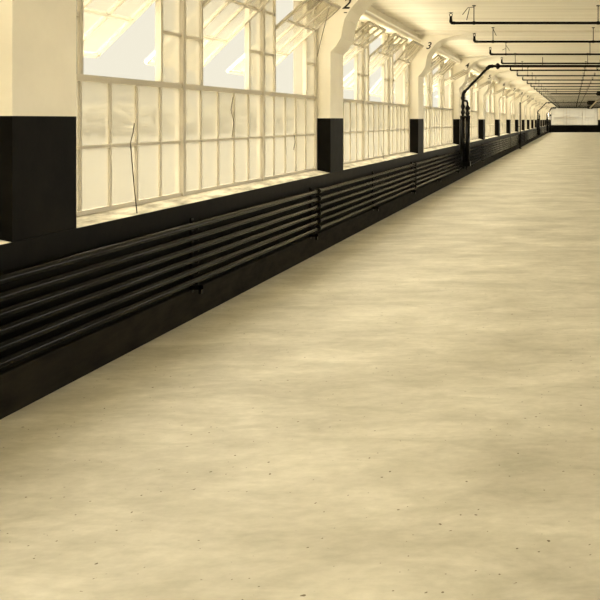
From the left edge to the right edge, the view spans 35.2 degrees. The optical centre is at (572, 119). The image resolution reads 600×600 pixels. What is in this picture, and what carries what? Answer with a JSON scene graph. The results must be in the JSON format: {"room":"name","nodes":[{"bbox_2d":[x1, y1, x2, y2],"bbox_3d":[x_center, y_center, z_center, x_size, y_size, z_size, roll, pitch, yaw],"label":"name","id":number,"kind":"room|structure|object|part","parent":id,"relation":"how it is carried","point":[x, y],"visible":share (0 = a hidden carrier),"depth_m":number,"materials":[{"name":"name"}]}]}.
{"room":"empty factory floor","nodes":[
{"label":"empty factory floor","id":0,"kind":"room"},
{"bbox_2d":[0,0,75,241],"bbox_3d":[-2.755,-0.517,4.950,1.410,2.345,0.600,0,0,0],"label":"wall column","id":1,"kind":"structure","parent":0,"point":[38,37],"depth_m":4.86,"materials":[{"name":"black paint"}]},
{"bbox_2d":[0,6,545,371],"bbox_3d":[-3.223,-0.070,50.700,0.555,3.240,115.900,0,0,0],"label":"wall","id":2,"kind":"structure","parent":0,"point":[101,229],"depth_m":6.68,"materials":[{"name":"black paint"}]},
{"bbox_2d":[76,0,340,216],"bbox_3d":[-3.239,-0.470,8.000,0.956,2.190,5.522,0,0,0],"label":"window","id":3,"kind":"structure","parent":2,"relation":"in","point":[183,143],"depth_m":7.22,"materials":[{"name":"beige glass"}]},
{"bbox_3d":[-3.237,-0.932,6.173,0.030,1.260,1.082,45,0,0],"label":"vent sash","id":4,"kind":"part","parent":3,"relation":"part of","materials":[{"name":"beige glass"}]},
{"bbox_2d":[130,123,136,212],"bbox_3d":[-3.098,0.334,6.126,0.033,0.626,0.269,0,0,-30],"label":"pull cord","id":5,"kind":"object","parent":3,"relation":"hanging from","point":[134,123],"visible":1,"depth_m":6.17,"materials":[{"name":"brown plastic"}]},
{"bbox_3d":[-3.237,-0.932,8.000,0.030,1.260,1.082,45,0,0],"label":"vent sash","id":6,"kind":"part","parent":3,"relation":"part of","materials":[{"name":"beige paint"}]},
{"bbox_2d":[231,98,233,135],"bbox_3d":[-3.165,-0.028,8.078,0.008,0.374,0.078,0,0,0],"label":"pull cord","id":7,"kind":"object","parent":3,"relation":"hanging from","point":[232,98],"visible":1,"depth_m":8.07,"materials":[{"name":"brown plastic"}]},
{"bbox_3d":[-3.239,-0.934,9.828,1.260,0.030,1.082,-42,0,0],"label":"vent sash","id":8,"kind":"part","parent":3,"relation":"part of","materials":[{"name":"glass"}]},
{"bbox_2d":[0,149,461,368],"bbox_3d":[-2.925,1.055,7.830,0.090,0.590,29.728,0,0,0],"label":"radiator","id":9,"kind":"object","parent":2,"relation":"attached to","point":[193,282],"visible":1,"depth_m":6.17,"materials":[{"name":"black metal"}]},
{"bbox_2d":[343,21,423,164],"bbox_3d":[-3.241,-0.470,14.100,0.998,2.190,5.522,0,0,0],"label":"window","id":10,"kind":"structure","parent":2,"relation":"in","point":[369,127],"depth_m":14.05,"materials":[{"name":"white glass"}]},
{"bbox_3d":[-3.241,-0.937,12.273,1.260,0.030,1.082,-39,0,0],"label":"vent sash","id":11,"kind":"part","parent":10,"relation":"part of","materials":[{"name":"glass"}]},
{"bbox_3d":[-3.239,-0.934,14.100,1.260,0.030,1.082,-42,0,0],"label":"vent sash","id":12,"kind":"part","parent":10,"relation":"part of","materials":[{"name":"beige glass"}]},
{"bbox_3d":[-3.234,-0.929,15.928,0.030,1.260,1.082,40,0,0],"label":"vent sash","id":13,"kind":"part","parent":10,"relation":"part of","materials":[{"name":"beige paint"}]},
{"bbox_2d":[394,54,468,148],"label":"window","id":14,"kind":"structure","parent":2,"relation":"in","point":[438,121],"depth_m":20.66,"materials":[{"name":"beige glass"}]},
{"bbox_3d":[-3.241,-0.936,18.372,1.260,0.030,1.082,-40,0,0],"label":"vent sash","id":15,"kind":"part","parent":14,"relation":"part of","materials":[{"name":"beige paint"}]},
{"bbox_3d":[-3.200,-0.477,20.200,0.006,2.165,5.470,0,0,0],"label":"glass","id":16,"kind":"part","parent":14,"relation":"part of","materials":[{"name":"clear glass"}]},
{"bbox_3d":[-3.200,-0.470,20.200,0.070,2.190,5.522,0,0,0],"label":"frame","id":17,"kind":"part","parent":14,"relation":"part of","materials":[{"name":"beige paint"}]},
{"bbox_3d":[-3.238,-0.933,20.200,1.260,0.030,1.082,-44,0,0],"label":"vent sash","id":18,"kind":"part","parent":14,"relation":"part of","materials":[{"name":"beige glass"}]},
{"bbox_3d":[-3.247,-0.945,22.027,1.260,0.030,1.082,-28,0,0],"label":"vent sash","id":19,"kind":"part","parent":14,"relation":"part of","materials":[{"name":"glass"}]},
{"bbox_2d":[436,73,490,139],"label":"window","id":20,"kind":"structure","parent":2,"relation":"in","point":[473,115],"depth_m":27.57,"materials":[{"name":"beige glass"}]},
{"bbox_3d":[-3.246,-0.944,24.473,1.260,0.030,1.082,-30,0,0],"label":"vent sash","id":21,"kind":"part","parent":20,"relation":"part of","materials":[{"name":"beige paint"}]},
{"bbox_3d":[-3.200,-0.470,26.300,0.070,2.190,5.522,0,0,0],"label":"frame","id":22,"kind":"part","parent":20,"relation":"part of","materials":[{"name":"beige paint"}]},
{"bbox_3d":[-3.200,-0.477,26.300,0.006,2.165,5.470,0,0,0],"label":"glass","id":23,"kind":"part","parent":20,"relation":"part of","materials":[{"name":"clear glass"}]},
{"bbox_3d":[-3.241,-0.936,26.300,1.260,0.030,1.082,-40,0,0],"label":"vent sash","id":24,"kind":"part","parent":20,"relation":"part of","materials":[{"name":"beige paint"}]},
{"bbox_3d":[-3.247,-0.945,28.128,1.260,0.030,1.082,-28,0,0],"label":"vent sash","id":25,"kind":"part","parent":20,"relation":"part of","materials":[{"name":"glass"}]},
{"bbox_2d":[462,134,518,168],"bbox_3d":[-2.925,1.055,34.935,0.090,0.590,23.698,0,0,0],"label":"pipes","id":26,"kind":"object","parent":2,"relation":"attached to","point":[497,146],"visible":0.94,"depth_m":30.85,"materials":[{"name":"black metal"}]},
{"bbox_2d":[485,80,505,136],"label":"window","id":27,"kind":"structure","parent":2,"relation":"in","point":[489,116],"depth_m":33.34,"materials":[{"name":"beige glass"}]},
{"bbox_3d":[-3.200,-0.477,32.400,0.006,2.165,5.470,0,0,0],"label":"glass","id":28,"kind":"part","parent":27,"relation":"part of","materials":[{"name":"clear glass"}]},
{"bbox_3d":[-3.200,-0.470,32.400,0.070,2.190,5.522,0,0,0],"label":"frame","id":29,"kind":"part","parent":27,"relation":"part of","materials":[{"name":"beige paint"}]},
{"bbox_3d":[-3.227,-0.924,32.400,0.030,1.260,1.082,30,0,0],"label":"vent sash","id":30,"kind":"part","parent":27,"relation":"part of","materials":[{"name":"beige glass"}]},
{"bbox_3d":[-3.247,-0.945,34.227,1.260,0.030,1.082,-28,0,0],"label":"vent sash","id":31,"kind":"part","parent":27,"relation":"part of","materials":[{"name":"beige paint"}]},
{"bbox_2d":[500,89,515,133],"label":"window","id":32,"kind":"structure","parent":2,"relation":"in","point":[503,99],"depth_m":39.76,"materials":[{"name":"beige paint"}]},
{"bbox_3d":[-3.200,-0.470,38.500,0.070,2.190,5.522,0,0,0],"label":"frame","id":33,"kind":"part","parent":32,"relation":"part of","materials":[{"name":"beige paint"}]},
{"bbox_3d":[-3.200,-0.477,38.500,0.006,2.165,5.470,0,0,0],"label":"glass","id":34,"kind":"part","parent":32,"relation":"part of","materials":[{"name":"clear glass"}]},
{"bbox_3d":[-3.241,-0.936,38.500,1.260,0.030,1.082,-40,0,0],"label":"vent sash","id":35,"kind":"part","parent":32,"relation":"part of","materials":[{"name":"beige paint"}]},
{"bbox_2d":[511,94,520,131],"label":"window","id":36,"kind":"structure","parent":2,"relation":"in","point":[519,95],"depth_m":45.48,"materials":[{"name":"beige paint"}]},
{"bbox_3d":[-3.200,-0.470,44.600,0.070,2.190,5.522,0,0,0],"label":"frame","id":37,"kind":"part","parent":36,"relation":"part of","materials":[{"name":"beige paint"}]},
{"bbox_2d":[519,95,527,129],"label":"window","id":38,"kind":"structure","parent":2,"relation":"in","point":[523,95],"depth_m":52.51,"materials":[{"name":"beige paint"}]},
{"bbox_3d":[-3.200,-0.470,50.700,0.070,2.190,5.522,0,0,0],"label":"frame","id":39,"kind":"part","parent":38,"relation":"part of","materials":[{"name":"beige paint"}]},
{"bbox_2d":[525,98,531,128],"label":"window","id":40,"kind":"structure","parent":2,"relation":"in","point":[528,101],"depth_m":59.13,"materials":[{"name":"beige paint"}]},
{"bbox_3d":[-3.200,-0.470,56.800,0.070,2.190,5.522,0,0,0],"label":"frame","id":41,"kind":"part","parent":40,"relation":"part of","materials":[{"name":"beige paint"}]},
{"bbox_2d":[519,129,537,143],"bbox_3d":[-2.925,1.055,59.125,0.090,0.590,24.218,0,0,0],"label":"coil","id":42,"kind":"object","parent":2,"relation":"attached to","point":[536,131],"visible":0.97,"depth_m":56.56,"materials":[{"name":"black metal"}]},
{"bbox_2d":[460,57,599,169],"bbox_3d":[3.010,-0.190,22.867,11.980,3.000,0.225,0,0,0],"label":"pipe","id":43,"kind":"object","parent":2,"relation":"attached to","point":[464,120],"visible":0.95,"depth_m":22.85,"materials":[{"name":"black metal"}]},
{"bbox_2d":[530,103,536,127],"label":"window","id":44,"kind":"structure","parent":2,"relation":"in","point":[534,103],"depth_m":65.26,"materials":[{"name":"beige paint"}]},
{"bbox_2d":[537,100,594,134],"bbox_3d":[3.010,-0.190,71.420,11.980,3.000,0.380,0,0,0],"label":"pipe","id":45,"kind":"object","parent":2,"relation":"attached to","point":[538,120],"visible":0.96,"depth_m":71.38,"materials":[{"name":"black metal"}]},
{"bbox_2d":[546,107,599,130],"bbox_3d":[3.010,-0.190,96.420,11.980,3.000,0.380,0,0,0],"label":"pipe","id":46,"kind":"object","parent":2,"relation":"attached to","point":[547,119],"visible":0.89,"depth_m":96.41,"materials":[{"name":"black metal"}]},
{"bbox_2d":[0,132,599,599],"bbox_3d":[2.990,1.650,50.700,13.220,0.200,116.500,0,0,0],"label":"floor","id":47,"kind":"structure","parent":0,"point":[409,408],"depth_m":4.25,"materials":[{"name":"beige concrete"}]},
{"bbox_2d":[0,131,548,419],"bbox_3d":[-2.978,1.433,50.700,0.045,0.235,115.900,0,0,0],"label":"baseboard","id":48,"kind":"structure","parent":47,"relation":"on","point":[22,384],"depth_m":6.29,"materials":[{"name":"concrete"}]},
{"bbox_2d":[518,102,520,148],"bbox_3d":[-2.875,0.300,46.900,0.190,2.500,0.140,0,0,0],"label":"standpipe","id":49,"kind":"object","parent":47,"relation":"on","point":[519,102],"visible":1,"depth_m":46.87,"materials":[{"name":"black metal"}]},
{"bbox_2d":[549,108,555,132],"bbox_3d":[-2.515,0.030,106.050,0.890,3.040,0.471,0,0,0],"label":"corner standpipe","id":50,"kind":"object","parent":47,"relation":"on","point":[550,108],"visible":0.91,"depth_m":105.88,"materials":[{"name":"black metal"}]},
{"bbox_2d":[293,0,378,172],"bbox_3d":[-2.755,-0.517,11.048,1.410,2.345,0.604,0,0,0],"label":"wall column","id":51,"kind":"structure","parent":0,"point":[339,29],"depth_m":10.75,"materials":[{"name":"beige paint"}]},
{"bbox_2d":[395,34,467,153],"bbox_3d":[-2.755,-0.517,17.148,1.410,2.345,0.604,0,0,0],"label":"wall column","id":52,"kind":"structure","parent":0,"point":[420,65],"depth_m":16.85,"materials":[{"name":"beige paint"}]},
{"bbox_2d":[445,57,494,144],"bbox_3d":[-2.755,-0.517,23.248,1.410,2.345,0.604,0,0,0],"label":"wall column","id":53,"kind":"structure","parent":0,"point":[467,63],"depth_m":22.95,"materials":[{"name":"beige paint"}]},
{"bbox_2d":[371,0,599,105],"bbox_3d":[2.990,-1.797,50.700,13.220,0.285,116.500,0,0,0],"label":"ceiling","id":54,"kind":"structure","parent":0,"point":[425,17],"depth_m":16.40,"materials":[{"name":"paint"}]},
{"bbox_2d":[449,5,599,24],"bbox_3d":[3.634,-1.547,12.810,10.932,0.286,0.061,0,0,0],"label":"pipe","id":55,"kind":"object","parent":54,"relation":"hanging from","point":[451,21],"visible":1,"depth_m":12.79,"materials":[{"name":"black metal"}]},
{"bbox_2d":[473,27,599,42],"bbox_3d":[3.634,-1.547,15.860,10.932,0.286,0.061,0,0,0],"label":"pipe","id":56,"kind":"object","parent":54,"relation":"hanging from","point":[474,38],"visible":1,"depth_m":15.85,"materials":[{"name":"black metal"}]},
{"bbox_2d":[489,47,599,54],"bbox_3d":[3.634,-1.547,18.910,10.932,0.286,0.061,0,0,0],"label":"pipe","id":57,"kind":"object","parent":54,"relation":"hanging from","point":[490,53],"visible":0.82,"depth_m":18.89,"materials":[{"name":"black metal"}]},
{"bbox_2d":[501,55,599,63],"bbox_3d":[3.634,-1.547,21.960,10.932,0.286,0.061,0,0,0],"label":"pipe","id":58,"kind":"object","parent":54,"relation":"hanging from","point":[502,62],"visible":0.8,"depth_m":21.94,"materials":[{"name":"black metal"}]},
{"bbox_2d":[510,61,599,70],"bbox_3d":[3.634,-1.547,25.010,10.932,0.286,0.061,0,0,0],"label":"pipe","id":59,"kind":"object","parent":54,"relation":"hanging from","point":[521,61],"visible":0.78,"depth_m":24.99,"materials":[{"name":"black metal"}]},
{"bbox_2d":[516,68,599,76],"bbox_3d":[3.634,-1.547,28.060,10.932,0.286,0.061,0,0,0],"label":"pipe","id":60,"kind":"object","parent":54,"relation":"hanging from","point":[584,75],"visible":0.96,"depth_m":28.04,"materials":[{"name":"black metal"}]},
{"bbox_2d":[522,73,599,80],"bbox_3d":[3.634,-1.547,31.110,10.932,0.286,0.061,0,0,0],"label":"pipe","id":61,"kind":"object","parent":54,"relation":"hanging from","point":[583,79],"visible":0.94,"depth_m":31.10,"materials":[{"name":"black metal"}]},
{"bbox_2d":[527,77,599,83],"bbox_3d":[3.634,-1.547,34.160,10.932,0.286,0.061,0,0,0],"label":"pipe","id":62,"kind":"object","parent":54,"relation":"hanging from","point":[582,77],"visible":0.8,"depth_m":34.14,"materials":[{"name":"black metal"}]},
{"bbox_2d":[530,81,599,86],"bbox_3d":[3.634,-1.547,37.210,10.932,0.286,0.061,0,0,0],"label":"pipe","id":63,"kind":"object","parent":54,"relation":"hanging from","point":[581,81],"visible":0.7,"depth_m":37.19,"materials":[{"name":"black metal"}]},
{"bbox_2d":[534,84,599,89],"bbox_3d":[3.634,-1.547,40.260,10.932,0.286,0.061,0,0,0],"label":"pipe","id":64,"kind":"object","parent":54,"relation":"hanging from","point":[541,84],"visible":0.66,"depth_m":40.25,"materials":[{"name":"black metal"}]},
{"bbox_2d":[536,87,599,91],"bbox_3d":[3.634,-1.547,43.310,10.932,0.286,0.061,0,0,0],"label":"pipe","id":65,"kind":"object","parent":54,"relation":"hanging from","point":[580,87],"visible":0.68,"depth_m":43.30,"materials":[{"name":"black metal"}]},
{"bbox_2d":[541,90,595,94],"bbox_3d":[3.634,-1.547,49.410,10.932,0.286,0.061,0,0,0],"label":"pipe","id":66,"kind":"object","parent":54,"relation":"hanging from","point":[547,90],"visible":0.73,"depth_m":49.41,"materials":[{"name":"black metal"}]},
{"bbox_2d":[539,88,599,93],"bbox_3d":[3.634,-1.547,46.360,10.932,0.286,0.061,0,0,0],"label":"pipe","id":67,"kind":"object","parent":54,"relation":"hanging from","point":[545,88],"visible":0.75,"depth_m":46.35,"materials":[{"name":"black metal"}]},
{"bbox_2d":[543,95,599,96],"bbox_3d":[3.634,-1.547,52.460,10.932,0.286,0.061,0,0,0],"label":"pipe","id":68,"kind":"object","parent":54,"relation":"hanging from","point":[543,95],"visible":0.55,"depth_m":52.44,"materials":[{"name":"black metal"}]},
{"bbox_2d":[544,95,599,97],"bbox_3d":[3.634,-1.547,55.510,10.932,0.286,0.061,0,0,0],"label":"pipe","id":69,"kind":"object","parent":54,"relation":"hanging from","point":[544,95],"visible":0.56,"depth_m":55.50,"materials":[{"name":"black metal"}]},
{"bbox_2d":[546,95,599,98],"bbox_3d":[3.634,-1.547,58.560,10.932,0.286,0.061,0,0,0],"label":"pipe","id":70,"kind":"object","parent":54,"relation":"hanging from","point":[578,95],"visible":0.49,"depth_m":58.56,"materials":[{"name":"black metal"}]},
{"bbox_2d":[550,101,599,101],"bbox_3d":[3.634,-1.547,67.710,10.932,0.286,0.061,0,0,0],"label":"pipe","id":71,"kind":"object","parent":54,"relation":"hanging from","point":[550,101],"visible":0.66,"depth_m":67.70,"materials":[{"name":"black metal"}]},
{"bbox_2d":[551,99,599,102],"bbox_3d":[3.634,-1.547,70.760,10.932,0.286,0.061,0,0,0],"label":"pipe","id":72,"kind":"object","parent":54,"relation":"hanging from","point":[577,99],"visible":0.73,"depth_m":70.74,"materials":[{"name":"black metal"}]},
{"bbox_2d":[553,103,599,104],"bbox_3d":[3.634,-1.547,79.910,10.932,0.286,0.061,0,0,0],"label":"pipe","id":73,"kind":"object","parent":54,"relation":"hanging from","point":[553,103],"visible":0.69,"depth_m":79.88,"materials":[{"name":"black metal"}]},
{"bbox_2d":[555,105,599,105],"bbox_3d":[3.634,-1.547,86.010,10.932,0.286,0.061,0,0,0],"label":"pipe","id":74,"kind":"object","parent":54,"relation":"hanging from","point":[555,105],"visible":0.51,"depth_m":86.00,"materials":[{"name":"black metal"}]},
{"bbox_2d":[556,106,599,106],"bbox_3d":[3.634,-1.547,92.110,10.932,0.286,0.061,0,0,0],"label":"pipe","id":75,"kind":"object","parent":54,"relation":"hanging from","point":[556,106],"visible":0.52,"depth_m":92.08,"materials":[{"name":"black metal"}]},
{"bbox_2d":[473,70,510,139],"bbox_3d":[-2.755,-0.517,29.348,1.410,2.345,0.604,0,0,0],"label":"wall column","id":76,"kind":"structure","parent":0,"point":[489,75],"depth_m":29.05,"materials":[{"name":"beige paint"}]},
{"bbox_2d":[487,79,521,135],"bbox_3d":[-2.755,-0.517,35.448,1.410,2.345,0.604,0,0,0],"label":"wall column","id":77,"kind":"structure","parent":0,"point":[503,83],"depth_m":35.15,"materials":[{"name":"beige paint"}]},
{"bbox_2d":[500,85,528,133],"bbox_3d":[-2.755,-0.517,41.548,1.410,2.345,0.604,0,0,0],"label":"wall column","id":78,"kind":"structure","parent":0,"point":[514,88],"depth_m":41.25,"materials":[{"name":"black paint"}]},
{"bbox_2d":[515,90,530,131],"bbox_3d":[-2.755,-0.517,47.648,1.410,2.345,0.604,0,0,0],"label":"wall column","id":79,"kind":"structure","parent":0,"point":[521,92],"depth_m":47.35,"materials":[{"name":"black paint"}]},
{"bbox_2d":[522,93,537,130],"bbox_3d":[-2.755,-0.517,53.748,1.410,2.345,0.604,0,0,0],"label":"wall column","id":80,"kind":"structure","parent":0,"point":[527,95],"depth_m":53.45,"materials":[{"name":"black paint"}]},
{"bbox_2d":[525,96,539,128],"bbox_3d":[-2.755,-0.517,59.848,1.410,2.345,0.604,0,0,0],"label":"wall column","id":81,"kind":"structure","parent":0,"point":[531,97],"depth_m":59.55,"materials":[{"name":"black paint"}]},
{"bbox_2d":[531,98,543,128],"bbox_3d":[-2.755,-0.517,65.948,1.410,2.345,0.604,0,0,0],"label":"wall column","id":82,"kind":"structure","parent":0,"point":[535,100],"depth_m":65.65,"materials":[{"name":"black paint"}]},
{"bbox_2d":[535,100,544,127],"bbox_3d":[-2.755,-0.517,72.048,1.410,2.345,0.604,0,0,0],"label":"wall column","id":83,"kind":"structure","parent":0,"point":[538,101],"depth_m":71.75,"materials":[{"name":"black paint"}]},
{"bbox_2d":[538,102,544,118],"bbox_3d":[-2.755,-0.517,78.148,1.410,2.345,0.604,0,0,0],"label":"wall column","id":84,"kind":"structure","parent":0,"point":[541,103],"depth_m":77.84,"materials":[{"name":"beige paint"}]},
{"bbox_2d":[540,103,547,126],"bbox_3d":[-2.755,-0.517,84.248,1.410,2.345,0.605,0,0,0],"label":"wall column","id":85,"kind":"structure","parent":0,"point":[542,109],"depth_m":83.94,"materials":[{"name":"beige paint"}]},
{"bbox_2d":[542,104,549,125],"bbox_3d":[-2.755,-0.517,90.348,1.410,2.345,0.605,0,0,0],"label":"wall column","id":86,"kind":"structure","parent":0,"point":[546,105],"depth_m":90.06,"materials":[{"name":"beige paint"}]},
{"bbox_2d":[544,105,551,125],"bbox_3d":[-2.755,-0.517,96.448,1.410,2.345,0.605,0,0,0],"label":"wall column","id":87,"kind":"structure","parent":0,"point":[548,105],"depth_m":96.15,"materials":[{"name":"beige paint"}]},
{"bbox_2d":[548,106,599,131],"bbox_3d":[2.850,-0.070,108.875,12.900,3.240,0.450,0,0,0],"label":"wall","id":88,"kind":"structure","parent":0,"point":[554,128],"depth_m":108.66,"materials":[{"name":"black paint"}]},
{"bbox_2d":[551,107,597,124],"bbox_3d":[0.180,-0.480,108.770,5.920,2.270,0.070,0,0,0],"label":"window","id":89,"kind":"structure","parent":88,"relation":"in","point":[559,116],"depth_m":108.76,"materials":[{"name":"white glass"}]},
{"bbox_3d":[0.180,-0.480,108.770,5.920,2.270,0.070,0,0,0],"label":"frame","id":90,"kind":"part","parent":89,"relation":"part of","materials":[{"name":"beige paint"}]}
]}

